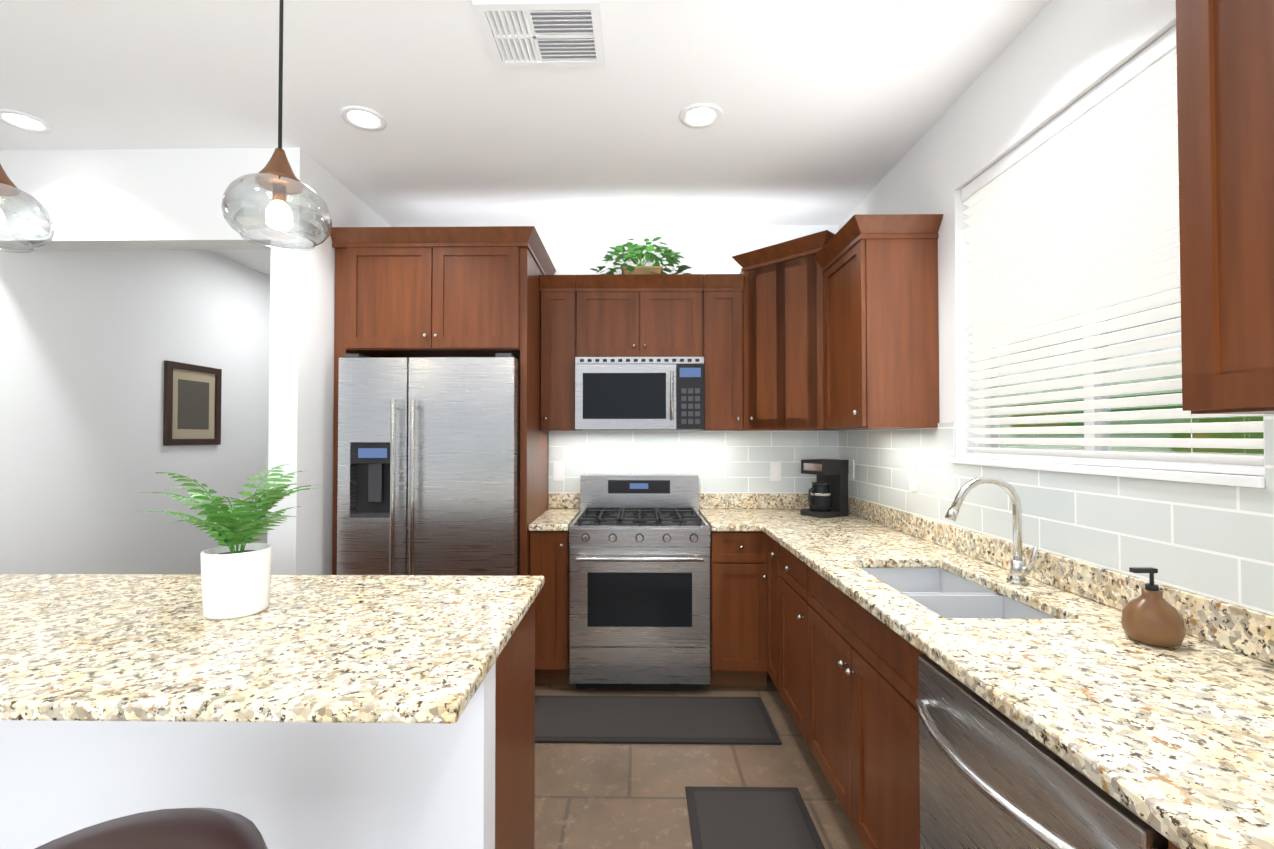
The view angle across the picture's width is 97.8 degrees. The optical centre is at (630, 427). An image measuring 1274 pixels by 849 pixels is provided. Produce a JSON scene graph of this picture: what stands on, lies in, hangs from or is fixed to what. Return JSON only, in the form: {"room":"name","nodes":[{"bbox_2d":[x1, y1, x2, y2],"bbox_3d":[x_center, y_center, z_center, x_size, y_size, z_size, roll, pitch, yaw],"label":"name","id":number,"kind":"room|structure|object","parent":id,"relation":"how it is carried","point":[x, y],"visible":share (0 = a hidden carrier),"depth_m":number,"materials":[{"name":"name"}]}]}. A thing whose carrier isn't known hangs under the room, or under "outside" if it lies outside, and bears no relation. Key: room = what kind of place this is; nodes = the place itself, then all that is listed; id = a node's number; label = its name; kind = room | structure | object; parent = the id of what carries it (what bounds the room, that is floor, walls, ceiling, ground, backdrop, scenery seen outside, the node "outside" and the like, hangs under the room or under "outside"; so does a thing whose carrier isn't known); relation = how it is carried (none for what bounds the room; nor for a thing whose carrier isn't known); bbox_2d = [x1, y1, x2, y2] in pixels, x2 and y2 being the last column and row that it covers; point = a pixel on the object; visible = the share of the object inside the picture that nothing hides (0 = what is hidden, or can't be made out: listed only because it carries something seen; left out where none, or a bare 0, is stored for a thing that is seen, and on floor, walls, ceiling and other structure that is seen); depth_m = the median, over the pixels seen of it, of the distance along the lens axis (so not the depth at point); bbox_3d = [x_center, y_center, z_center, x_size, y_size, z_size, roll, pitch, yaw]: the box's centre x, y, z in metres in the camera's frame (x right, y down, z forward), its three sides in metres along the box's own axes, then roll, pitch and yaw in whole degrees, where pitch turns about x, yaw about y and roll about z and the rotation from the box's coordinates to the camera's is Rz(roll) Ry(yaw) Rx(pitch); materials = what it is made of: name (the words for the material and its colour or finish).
{"room":"kitchen","nodes":[
{"label":"kitchen","id":0,"kind":"room"},
{"bbox_2d":[0,148,271,573],"bbox_3d":[-3.874,0.035,2.789,4.245,2.800,0.140,0,-1,1],"label":"wall","id":1,"kind":"structure","parent":0,"point":[129,199],"depth_m":2.72,"materials":[{"name":"white paint"}]},
{"bbox_2d":[5,250,269,574],"bbox_3d":[-3.233,0.079,5.460,0.150,2.800,5.220,0,-1,1],"label":"wall","id":2,"kind":"structure","parent":0,"point":[98,338],"depth_m":3.49,"materials":[{"name":"white paint"}]},
{"bbox_2d":[163,361,221,445],"bbox_3d":[-3.164,-0.165,4.028,0.025,0.580,0.490,0,-1,1],"label":"framed art","id":3,"kind":"object","parent":2,"relation":"attached to","point":[192,406],"visible":0.94,"depth_m":4.00,"materials":[{"name":"brown wood"}]},
{"bbox_2d":[267,148,391,574],"bbox_3d":[-1.646,0.077,5.293,0.140,2.800,5.210,0,-1,1],"label":"wall column","id":4,"kind":"structure","parent":0,"point":[301,361],"depth_m":2.75,"materials":[{"name":"white paint"}]},
{"bbox_2d":[0,0,1050,275],"bbox_3d":[-2.317,-1.421,2.432,7.770,0.100,11.400,0,-1,1],"label":"ceiling","id":5,"kind":"structure","parent":0,"point":[834,112],"depth_m":2.30,"materials":[{"name":"white paint"}]},
{"bbox_2d":[0,109,53,133],"bbox_3d":[-2.711,-1.367,2.481,0.190,0.006,0.190,0,-1,1],"label":"recessed light","id":6,"kind":"object","parent":5,"relation":"in","point":[22,121],"visible":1,"depth_m":2.48,"materials":[{"name":"white plastic"}]},
{"bbox_2d":[0,164,54,252],"bbox_3d":[-1.685,-0.936,1.464,0.244,0.900,0.244,0,-1,1],"label":"pendant light","id":7,"kind":"object","parent":5,"relation":"hanging from","point":[8,187],"visible":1,"depth_m":1.49,"materials":[{"name":"clear glass"}]},
{"bbox_2d":[221,0,331,251],"bbox_3d":[-0.915,-0.936,1.454,0.244,0.900,0.244,0,-1,1],"label":"pendant light","id":8,"kind":"object","parent":5,"relation":"hanging from","point":[277,177],"visible":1,"depth_m":1.43,"materials":[{"name":"clear glass"}]},
{"bbox_2d":[340,106,386,130],"bbox_3d":[-1.181,-1.367,2.460,0.190,0.006,0.190,0,-1,1],"label":"recessed light","id":9,"kind":"object","parent":5,"relation":"in","point":[363,118],"visible":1,"depth_m":2.46,"materials":[{"name":"white plastic"}]},
{"bbox_2d":[473,0,604,67],"bbox_3d":[-0.303,-1.373,1.947,0.410,0.012,0.310,0,-1,1],"label":"ceiling vent","id":10,"kind":"object","parent":5,"relation":"in","point":[538,33],"visible":0.98,"depth_m":1.93,"materials":[{"name":"white metal"}]},
{"bbox_2d":[679,103,722,128],"bbox_3d":[0.309,-1.367,2.439,0.190,0.006,0.190,0,-1,1],"label":"recessed light","id":11,"kind":"object","parent":5,"relation":"in","point":[701,115],"visible":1,"depth_m":2.44,"materials":[{"name":"white plastic"}]},
{"bbox_2d":[535,225,838,508],"bbox_3d":[-0.105,0.051,3.776,2.985,2.800,0.160,0,-1,1],"label":"wall","id":12,"kind":"structure","parent":0,"point":[577,250],"depth_m":3.71,"materials":[{"name":"white paint"}]},
{"bbox_2d":[338,226,545,367],"bbox_3d":[-1.060,-0.736,3.350,0.945,0.640,0.738,0,-1,1],"label":"upper cabinet","id":13,"kind":"object","parent":12,"relation":"attached to","point":[407,292],"depth_m":2.99,"materials":[{"name":"brown wood"}]},
{"bbox_2d":[538,275,577,431],"bbox_3d":[-0.438,-0.448,3.538,0.215,0.930,0.336,0,-1,1],"label":"upper cabinet","id":14,"kind":"object","parent":12,"relation":"attached to","point":[557,295],"depth_m":3.37,"materials":[{"name":"brown wood"}]},
{"bbox_2d":[553,462,564,480],"bbox_3d":[-0.474,0.290,3.681,0.074,0.120,0.008,0,-1,1],"label":"outlet","id":15,"kind":"object","parent":12,"relation":"attached to","point":[559,471],"depth_m":3.68,"materials":[{"name":"white plastic"}]},
{"bbox_2d":[574,340,677,431],"bbox_3d":[-0.025,-0.237,3.483,0.598,0.497,0.409,0,-1,1],"label":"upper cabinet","id":16,"kind":"object","parent":12,"relation":"attached to","point":[618,387],"depth_m":3.28,"materials":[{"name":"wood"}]},
{"bbox_2d":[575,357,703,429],"bbox_3d":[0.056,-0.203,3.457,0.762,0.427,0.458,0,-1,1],"label":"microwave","id":17,"kind":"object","parent":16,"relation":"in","point":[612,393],"depth_m":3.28,"materials":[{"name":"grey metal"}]},
{"bbox_2d":[578,274,705,343],"bbox_3d":[0.057,-0.667,3.534,0.768,0.492,0.336,0,-1,1],"label":"upper cabinet","id":18,"kind":"object","parent":12,"relation":"attached to","point":[630,308],"depth_m":3.37,"materials":[{"name":"brown wood"}]},
{"bbox_2d":[590,237,690,274],"bbox_3d":[0.067,-1.062,3.510,0.684,0.294,0.326,0,-1,1],"label":"potted plant","id":19,"kind":"object","parent":18,"relation":"on","point":[656,267],"visible":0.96,"depth_m":3.49,"materials":[{"name":"green plant"}]},
{"bbox_2d":[678,340,705,431],"bbox_3d":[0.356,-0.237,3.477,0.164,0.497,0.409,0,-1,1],"label":"microwave","id":20,"kind":"object","parent":12,"relation":"attached to","point":[691,353],"depth_m":3.27,"materials":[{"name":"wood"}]},
{"bbox_2d":[706,274,729,431],"bbox_3d":[0.565,-0.448,3.523,0.240,0.930,0.336,0,-1,1],"label":"upper cabinet","id":21,"kind":"object","parent":12,"relation":"attached to","point":[717,285],"depth_m":3.36,"materials":[{"name":"brown wood"}]},
{"bbox_2d":[730,252,749,431],"bbox_3d":[0.994,-0.510,3.413,0.750,1.050,0.527,0,-1,1],"label":"upper cabinet","id":22,"kind":"object","parent":12,"relation":"attached to","point":[739,283],"depth_m":3.35,"materials":[{"name":"brown wood"}]},
{"bbox_2d":[699,492,809,507],"bbox_3d":[0.905,0.484,3.661,0.917,0.099,0.020,0,-1,1],"label":"backsplash","id":23,"kind":"structure","parent":12,"relation":"attached to","point":[706,499],"depth_m":3.65,"materials":[{"name":"beige stone"}]},
{"bbox_2d":[770,463,780,480],"bbox_3d":[0.956,0.289,3.661,0.074,0.120,0.008,0,-1,1],"label":"outlet","id":24,"kind":"object","parent":12,"relation":"attached to","point":[775,468],"depth_m":3.66,"materials":[{"name":"white plastic"}]},
{"bbox_2d":[534,672,864,848],"bbox_3d":[-2.317,1.468,2.383,7.770,0.080,11.400,0,-1,1],"label":"floor","id":25,"kind":"structure","parent":0,"point":[606,796],"depth_m":2.25,"materials":[{"name":"tile"}]},
{"bbox_2d":[35,807,267,848],"bbox_3d":[-0.725,1.000,0.728,0.420,0.806,0.420,0,-1,1],"label":"stool","id":26,"kind":"object","parent":25,"relation":"on","point":[196,828],"visible":1,"depth_m":0.84,"materials":[{"name":"brown leather"}]},
{"bbox_2d":[0,574,543,848],"bbox_3d":[-1.657,0.955,1.462,2.715,0.915,0.944,0,-1,1],"label":"kitchen island","id":27,"kind":"object","parent":25,"relation":"on","point":[349,712],"visible":0.98,"depth_m":1.25,"materials":[{"name":"beige stone"}]},
{"bbox_2d":[139,464,314,619],"bbox_3d":[-1.043,0.302,1.506,0.454,0.388,0.438,0,-1,1],"label":"fern","id":28,"kind":"object","parent":27,"relation":"on","point":[235,577],"visible":1,"depth_m":1.45,"materials":[{"name":"white ceramic"}]},
{"bbox_2d":[337,353,519,575],"bbox_3d":[-1.052,0.531,3.232,0.915,1.822,0.878,0,-1,1],"label":"fridge","id":29,"kind":"object","parent":25,"relation":"on","point":[428,466],"visible":0.69,"depth_m":2.87,"materials":[{"name":"grey metal"}]},
{"bbox_2d":[526,512,579,684],"bbox_3d":[-0.441,1.004,3.353,0.213,0.880,0.656,0,-1,1],"label":"base cabinet","id":30,"kind":"object","parent":25,"relation":"on","point":[547,539],"depth_m":3.03,"materials":[{"name":"brown wood"}]},
{"bbox_2d":[569,475,709,688],"bbox_3d":[0.054,0.873,3.286,0.762,1.140,0.738,0,-1,1],"label":"range","id":31,"kind":"object","parent":25,"relation":"on","point":[639,545],"visible":1,"depth_m":2.98,"materials":[{"name":"silver metal"}]},
{"bbox_2d":[535,695,780,744],"bbox_3d":[0.083,1.426,2.730,1.200,0.013,0.440,0,-1,1],"label":"area rug","id":32,"kind":"object","parent":25,"relation":"on","point":[656,720],"visible":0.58,"depth_m":2.69,"materials":[{"name":"black"}]},
{"bbox_2d":[705,520,761,685],"bbox_3d":[0.603,1.003,3.307,0.318,0.880,0.720,0,-1,1],"label":"base cabinet","id":33,"kind":"object","parent":25,"relation":"on","point":[733,551],"depth_m":3.02,"materials":[{"name":"brown wood"}]},
{"bbox_2d":[699,508,873,527],"bbox_3d":[0.911,0.546,3.326,0.937,0.035,0.687,0,-1,1],"label":"countertop","id":34,"kind":"structure","parent":33,"relation":"on","point":[716,517],"depth_m":3.23,"materials":[{"name":"beige stone"}]},
{"bbox_2d":[800,459,848,517],"bbox_3d":[1.157,0.361,3.345,0.238,0.335,0.184,1,-1,-29],"label":"coffee maker","id":35,"kind":"object","parent":34,"relation":"on","point":[828,494],"visible":1,"depth_m":3.30,"materials":[{"name":"black plastic"}]},
{"bbox_2d":[685,786,824,848],"bbox_3d":[0.427,1.407,1.565,0.440,0.013,1.240,0,-1,1],"label":"area rug","id":36,"kind":"object","parent":25,"relation":"on","point":[749,817],"visible":0.95,"depth_m":2.00,"materials":[{"name":"black"}]},
{"bbox_2d":[758,532,781,696],"bbox_3d":[1.033,0.996,2.846,0.680,0.880,0.357,0,-1,1],"label":"base cabinet","id":37,"kind":"object","parent":25,"relation":"on","point":[769,554],"depth_m":2.95,"materials":[{"name":"brown wood"}]},
{"bbox_2d":[810,628,897,848],"bbox_3d":[1.040,1.109,1.834,0.637,0.620,1.006,0,-1,1],"label":"base cabinet","id":38,"kind":"object","parent":25,"relation":"on","point":[852,669],"depth_m":1.75,"materials":[{"name":"brown wood"}]},
{"bbox_2d":[782,548,977,747],"bbox_3d":[1.049,0.990,2.503,0.637,0.880,0.586,0,-1,1],"label":"base cabinet","id":39,"kind":"object","parent":25,"relation":"on","point":[811,597],"depth_m":2.13,"materials":[{"name":"brown wood"}]},
{"bbox_2d":[762,524,985,567],"bbox_3d":[1.035,0.534,2.566,0.667,0.035,0.830,0,-1,1],"label":"countertop","id":40,"kind":"structure","parent":39,"relation":"on","point":[817,545],"depth_m":2.38,"materials":[{"name":"beige stone"}]},
{"bbox_2d":[894,636,1173,848],"bbox_3d":[1.012,0.975,1.027,0.648,0.860,0.739,0,-1,1],"label":"base cabinet","id":41,"kind":"object","parent":25,"relation":"on","point":[936,690],"depth_m":1.09,"materials":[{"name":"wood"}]},
{"bbox_2d":[914,656,1168,848],"bbox_3d":[0.973,0.974,1.028,0.726,0.862,0.603,0,-1,1],"label":"dishwasher","id":42,"kind":"object","parent":41,"relation":"in","point":[986,782],"depth_m":1.03,"materials":[{"name":"grey metal"}]},
{"bbox_2d":[890,616,1273,848],"bbox_3d":[1.004,0.505,0.403,0.667,0.050,2.100,0,-1,1],"label":"countertop","id":43,"kind":"structure","parent":41,"relation":"on","point":[1180,738],"depth_m":0.97,"materials":[{"name":"beige stone"}]},
{"bbox_2d":[861,568,1055,618],"bbox_3d":[1.010,0.636,1.800,0.420,0.194,0.724,0,-1,1],"label":"sink basin","id":44,"kind":"object","parent":43,"relation":"in","point":[949,593],"depth_m":1.79,"materials":[{"name":"silver ceramic"}]},
{"bbox_2d":[945,476,1037,585],"bbox_3d":[1.154,0.329,1.780,0.261,0.348,0.106,0,-1,1],"label":"faucet","id":45,"kind":"object","parent":43,"relation":"on","point":[1018,570],"depth_m":1.79,"materials":[{"name":"silver metal"}]},
{"bbox_2d":[1121,567,1185,647],"bbox_3d":[1.208,0.409,1.286,0.110,0.168,0.110,0,-1,1],"label":"soap dispenser","id":46,"kind":"object","parent":43,"relation":"on","point":[1151,615],"visible":1,"depth_m":1.26,"materials":[{"name":"brown ceramic"}]},
{"bbox_2d":[750,243,785,431],"bbox_3d":[0.968,-0.512,3.278,0.570,1.050,0.570,0,-1,1],"label":"upper cabinet","id":47,"kind":"object","parent":0,"relation":"attached to","point":[767,410],"depth_m":3.24,"materials":[{"name":"brown wood"}]},
{"bbox_2d":[839,0,1265,594],"bbox_3d":[1.418,-0.008,0.245,0.160,2.800,7.180,0,-1,1],"label":"wall","id":48,"kind":"structure","parent":0,"point":[1055,58],"depth_m":2.12,"materials":[{"name":"white paint"}]},
{"bbox_2d":[782,228,841,431],"bbox_3d":[1.105,-0.512,3.298,0.526,1.050,0.754,0,-1,1],"label":"upper cabinet","id":49,"kind":"object","parent":48,"relation":"attached to","point":[803,258],"depth_m":3.06,"materials":[{"name":"brown wood"}]},
{"bbox_2d":[849,459,853,478],"bbox_3d":[1.368,0.256,3.437,0.006,0.120,0.070,0,-1,1],"label":"electrical outlet plate","id":50,"kind":"object","parent":48,"relation":"attached to","point":[851,462],"depth_m":3.43,"materials":[{"name":"white plastic"}]},
{"bbox_2d":[826,214,945,431],"bbox_3d":[1.202,-0.461,2.725,0.337,0.930,0.516,0,-1,1],"label":"upper cabinet","id":51,"kind":"object","parent":48,"relation":"attached to","point":[882,330],"depth_m":2.47,"materials":[{"name":"brown wood"}]},
{"bbox_2d":[909,465,917,491],"bbox_3d":[1.357,0.243,2.667,0.006,0.120,0.070,0,-1,1],"label":"electrical outlet plate","id":52,"kind":"object","parent":48,"relation":"attached to","point":[912,478],"depth_m":2.66,"materials":[{"name":"white plastic"}]},
{"bbox_2d":[848,496,1273,663],"bbox_3d":[1.344,0.448,1.507,0.020,0.099,4.316,0,-1,1],"label":"backsplash","id":53,"kind":"structure","parent":48,"relation":"attached to","point":[1242,628],"depth_m":1.61,"materials":[{"name":"beige stone"}]},
{"bbox_2d":[951,272,1265,487],"bbox_3d":[1.419,-0.438,1.762,0.160,1.150,1.160,0,-1,1],"label":"window","id":54,"kind":"structure","parent":48,"relation":"in","point":[1253,481],"depth_m":1.67,"materials":[{"name":"white plastic"}]},
{"bbox_2d":[961,25,1263,475],"bbox_3d":[1.405,-0.448,1.763,0.050,1.122,1.116,0,-1,1],"label":"window blinds","id":55,"kind":"object","parent":54,"relation":"attached to","point":[1076,202],"visible":0.77,"depth_m":1.69,"materials":[{"name":"white plastic"}]},
{"bbox_2d":[1176,0,1273,423],"bbox_3d":[1.172,-0.567,0.604,0.337,1.070,0.847,0,-1,1],"label":"upper cabinet","id":56,"kind":"object","parent":48,"relation":"attached to","point":[1225,48],"depth_m":0.95,"materials":[{"name":"brown wood"}]},
{"label":"outside","id":57,"kind":"structure","parent":0,"visible":0},
{"bbox_2d":[997,275,1263,454],"bbox_3d":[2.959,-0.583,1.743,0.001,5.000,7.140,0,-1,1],"label":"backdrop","id":58,"kind":"structure","parent":57,"point":[1176,448],"depth_m":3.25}
]}

